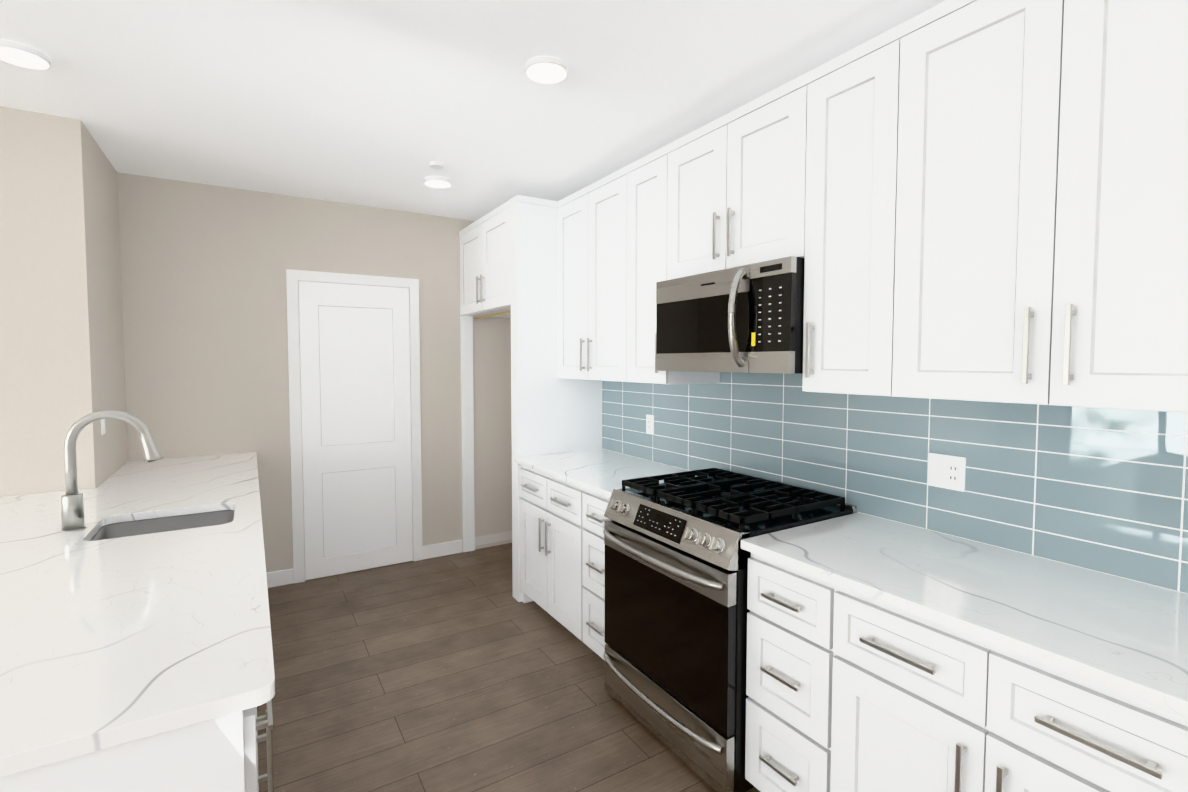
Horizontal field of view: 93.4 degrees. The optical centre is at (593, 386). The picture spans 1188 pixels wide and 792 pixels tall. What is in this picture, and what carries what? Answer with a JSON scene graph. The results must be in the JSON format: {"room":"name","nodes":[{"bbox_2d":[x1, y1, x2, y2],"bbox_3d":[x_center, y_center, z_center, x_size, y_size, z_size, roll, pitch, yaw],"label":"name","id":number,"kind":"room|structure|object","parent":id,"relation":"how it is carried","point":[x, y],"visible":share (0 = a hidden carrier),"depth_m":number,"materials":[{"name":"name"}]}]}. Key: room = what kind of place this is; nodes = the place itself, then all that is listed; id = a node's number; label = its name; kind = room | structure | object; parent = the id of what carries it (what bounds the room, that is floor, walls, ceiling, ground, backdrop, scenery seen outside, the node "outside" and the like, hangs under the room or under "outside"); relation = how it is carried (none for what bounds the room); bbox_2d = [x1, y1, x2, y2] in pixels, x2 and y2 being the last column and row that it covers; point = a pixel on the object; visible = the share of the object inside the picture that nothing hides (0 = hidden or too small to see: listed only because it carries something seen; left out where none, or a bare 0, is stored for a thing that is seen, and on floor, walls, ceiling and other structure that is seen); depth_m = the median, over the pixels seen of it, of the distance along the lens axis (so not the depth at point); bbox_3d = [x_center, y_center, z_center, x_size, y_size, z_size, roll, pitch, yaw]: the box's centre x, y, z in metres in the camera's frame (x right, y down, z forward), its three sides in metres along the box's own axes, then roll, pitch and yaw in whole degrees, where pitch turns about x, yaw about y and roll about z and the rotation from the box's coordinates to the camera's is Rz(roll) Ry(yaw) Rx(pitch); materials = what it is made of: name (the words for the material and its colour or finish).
{"room":"kitchen","nodes":[
{"label":"kitchen","id":0,"kind":"room"},
{"bbox_2d":[0,106,127,496],"bbox_3d":[-4.299,0.117,1.929,4.060,2.590,0.947,-2,3,-32],"label":"wall","id":1,"kind":"structure","parent":0,"point":[62,370],"depth_m":2.51,"materials":[{"name":"beige paint"}]},
{"bbox_2d":[101,419,105,434],"bbox_3d":[-2.418,0.176,2.758,0.008,0.115,0.070,-2,3,-32],"label":"light switch","id":2,"kind":"object","parent":1,"relation":"attached to","point":[103,430],"visible":0.54,"depth_m":2.75,"materials":[{"name":"white plastic"}]},
{"bbox_2d":[117,172,511,580],"bbox_3d":[-1.667,0.021,4.033,2.650,2.590,0.120,-2,3,-32],"label":"wall","id":3,"kind":"structure","parent":0,"point":[204,267],"depth_m":3.66,"materials":[{"name":"beige paint"}]},
{"bbox_2d":[286,269,422,583],"bbox_3d":[-1.665,0.267,3.963,0.860,2.105,0.020,-2,3,-32],"label":"door","id":4,"kind":"structure","parent":3,"relation":"in","point":[355,406],"depth_m":3.94,"materials":[{"name":"white paint"}]},
{"bbox_2d":[266,539,461,587],"bbox_3d":[-1.894,1.275,3.871,2.014,0.100,0.014,-2,3,-32],"label":"baseboard","id":5,"kind":"structure","parent":3,"relation":"attached to","point":[279,578],"depth_m":4.25,"materials":[{"name":"white paint"}]},
{"bbox_2d":[475,531,511,545],"bbox_3d":[-0.730,1.227,4.594,0.518,0.070,0.001,-2,3,-32],"label":"baseboard","id":6,"kind":"structure","parent":3,"relation":"attached to","point":[491,538],"depth_m":4.54,"materials":[{"name":"paint"}]},
{"bbox_2d":[0,0,945,220],"bbox_3d":[-1.541,-1.127,0.100,6.900,0.060,7.100,-2,3,-32],"label":"ceiling","id":7,"kind":"structure","parent":0,"point":[377,103],"depth_m":2.19,"materials":[{"name":"paint"}]},
{"bbox_2d":[0,39,50,69],"bbox_3d":[-2.026,-1.170,1.974,0.156,0.023,0.156,-2,3,-32],"label":"recessed light","id":8,"kind":"object","parent":7,"relation":"in","point":[18,54],"visible":1,"depth_m":1.96,"materials":[{"name":"white paint"}]},
{"bbox_2d":[430,161,443,168],"bbox_3d":[-0.867,-1.221,3.086,0.076,0.021,0.076,-2,3,-32],"label":"smoke detector","id":9,"kind":"object","parent":7,"relation":"attached to","point":[436,165],"visible":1,"depth_m":3.06,"materials":[{"name":"white paint"}]},
{"bbox_2d":[424,176,450,187],"bbox_3d":[-0.943,-1.234,3.380,0.156,0.023,0.156,-2,3,-32],"label":"recessed light","id":10,"kind":"object","parent":7,"relation":"in","point":[437,182],"visible":1,"depth_m":3.35,"materials":[{"name":"white paint"}]},
{"bbox_2d":[525,56,566,83],"bbox_3d":[-0.176,-1.175,2.080,0.156,0.023,0.156,-2,3,-32],"label":"recessed light","id":11,"kind":"object","parent":7,"relation":"in","point":[546,69],"visible":1,"depth_m":2.06,"materials":[{"name":"white paint"}]},
{"bbox_2d":[257,543,759,791],"bbox_3d":[-1.541,1.520,0.221,6.900,0.060,7.100,-2,3,-32],"label":"floor","id":12,"kind":"structure","parent":0,"point":[463,672],"depth_m":2.51,"materials":[{"name":"brown wood"}]},
{"bbox_2d":[0,707,267,791],"bbox_3d":[-1.091,1.006,1.201,0.634,0.880,0.783,-2,3,-32],"label":"base cabinet","id":13,"kind":"object","parent":12,"relation":"on","point":[218,754],"depth_m":0.95,"materials":[{"name":"white paint"}]},
{"bbox_2d":[0,452,274,776],"bbox_3d":[-1.841,0.511,2.056,1.060,0.030,3.092,-2,3,-32],"label":"countertop","id":14,"kind":"structure","parent":13,"relation":"on","point":[106,643],"depth_m":1.31,"materials":[{"name":"stone"}]},
{"bbox_2d":[60,410,162,531],"bbox_3d":[-1.730,0.290,2.012,0.290,0.415,0.066,-2,3,-32],"label":"gooseneck faucet","id":15,"kind":"object","parent":14,"relation":"on","point":[72,508],"visible":1,"depth_m":1.95,"materials":[{"name":"silver metal"}]},
{"bbox_2d":[90,510,233,540],"bbox_3d":[-1.589,0.616,2.090,0.444,0.178,0.384,-2,3,-32],"label":"undermount sink","id":16,"kind":"object","parent":14,"relation":"in","point":[147,526],"visible":0.1,"depth_m":2.22,"materials":[{"name":"silver metal"}]},
{"bbox_2d":[459,195,601,601],"bbox_3d":[-0.494,0.067,4.036,0.649,2.497,1.105,-2,3,-32],"label":"surround","id":17,"kind":"object","parent":12,"relation":"on","point":[508,259],"visible":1,"depth_m":3.54,"materials":[{"name":"white paint"}]},
{"bbox_2d":[519,465,609,659],"bbox_3d":[0.072,0.917,3.155,0.650,0.879,1.092,-2,3,-32],"label":"base cabinet","id":18,"kind":"object","parent":12,"relation":"on","point":[561,553],"visible":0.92,"depth_m":2.97,"materials":[{"name":"white paint"}]},
{"bbox_2d":[514,449,695,498],"bbox_3d":[0.073,0.462,3.134,0.648,0.030,1.092,-2,3,-32],"label":"countertop","id":19,"kind":"structure","parent":18,"relation":"on","point":[604,472],"depth_m":3.11,"materials":[{"name":"stone"}]},
{"bbox_2d":[603,468,856,791],"bbox_3d":[0.509,0.909,2.333,0.757,0.970,0.755,-2,3,-32],"label":"gas range","id":20,"kind":"object","parent":12,"relation":"on","point":[676,576],"visible":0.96,"depth_m":2.08,"materials":[{"name":"silver metal"}]},
{"bbox_2d":[745,553,1187,791],"bbox_3d":[1.052,0.989,1.566,0.650,0.879,1.115,-2,3,-32],"label":"base cabinet","id":21,"kind":"object","parent":12,"relation":"on","point":[847,690],"visible":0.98,"depth_m":1.41,"materials":[{"name":"white paint"}]},
{"bbox_2d":[741,512,1187,718],"bbox_3d":[1.057,0.535,1.538,0.648,0.030,1.133,-2,3,-32],"label":"countertop","id":22,"kind":"structure","parent":21,"relation":"on","point":[1127,637],"depth_m":1.40,"materials":[{"name":"stone"}]},
{"bbox_3d":[1.278,0.118,1.894,0.120,2.590,7.100,-2,3,-32],"label":"wall","id":23,"kind":"structure","parent":0,"visible":0},
{"bbox_2d":[557,169,620,381],"bbox_3d":[0.115,-0.595,3.302,0.348,1.107,0.770,-2,3,-32],"label":"upper cabinet","id":24,"kind":"object","parent":23,"relation":"attached to","point":[589,218],"depth_m":3.19,"materials":[{"name":"white paint"}]},
{"bbox_2d":[621,146,719,383],"bbox_3d":[0.402,-0.574,2.837,0.348,1.107,0.324,-2,3,-32],"label":"upper cabinet","id":25,"kind":"object","parent":23,"relation":"attached to","point":[642,180],"depth_m":2.78,"materials":[{"name":"white paint"}]},
{"bbox_2d":[665,72,808,280],"bbox_3d":[0.686,-0.791,2.365,0.348,0.631,0.759,-2,3,-32],"label":"upper cabinet","id":26,"kind":"object","parent":23,"relation":"attached to","point":[735,183],"depth_m":2.21,"materials":[{"name":"white paint"}]},
{"bbox_2d":[656,256,804,373],"bbox_3d":[0.630,-0.267,2.354,0.481,0.406,0.755,-2,3,-32],"label":"over-the-range microwave","id":27,"kind":"object","parent":26,"relation":"attached to","point":[748,318],"visible":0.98,"depth_m":2.13,"materials":[{"name":"silver metal"}]},
{"bbox_2d":[720,372,802,386],"bbox_3d":[0.832,-0.037,2.489,0.008,0.066,0.754,-2,3,-32],"label":"tile backsplash","id":28,"kind":"structure","parent":23,"relation":"attached to","point":[781,379],"depth_m":2.57,"materials":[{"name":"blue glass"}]},
{"bbox_2d":[802,28,892,395],"bbox_3d":[0.971,-0.532,1.914,0.348,1.107,0.325,-2,3,-32],"label":"upper cabinet","id":29,"kind":"object","parent":23,"relation":"attached to","point":[847,134],"depth_m":1.83,"materials":[{"name":"white paint"}]},
{"bbox_2d":[602,381,1187,593],"bbox_3d":[0.956,0.245,2.301,0.008,0.479,3.420,-2,3,-32],"label":"tile backsplash","id":30,"kind":"structure","parent":23,"relation":"attached to","point":[1103,490],"depth_m":1.85,"materials":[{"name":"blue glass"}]},
{"bbox_2d":[646,414,653,434],"bbox_3d":[0.330,0.223,3.302,0.008,0.114,0.070,-2,3,-32],"label":"outlet","id":31,"kind":"object","parent":30,"relation":"attached to","point":[649,424],"visible":1,"depth_m":3.30,"materials":[{"name":"white plastic"}]},
{"bbox_2d":[928,453,965,491],"bbox_3d":[1.195,0.289,1.898,0.008,0.114,0.116,-2,3,-32],"label":"outlet","id":32,"kind":"object","parent":30,"relation":"attached to","point":[947,471],"visible":1,"depth_m":1.90,"materials":[{"name":"white plastic"}]},
{"bbox_2d":[885,0,1187,412],"bbox_3d":[1.264,-0.511,1.439,0.348,1.107,0.792,-2,3,-32],"label":"upper cabinet","id":33,"kind":"object","parent":23,"relation":"attached to","point":[975,200],"depth_m":1.38,"materials":[{"name":"white paint"}]}
]}

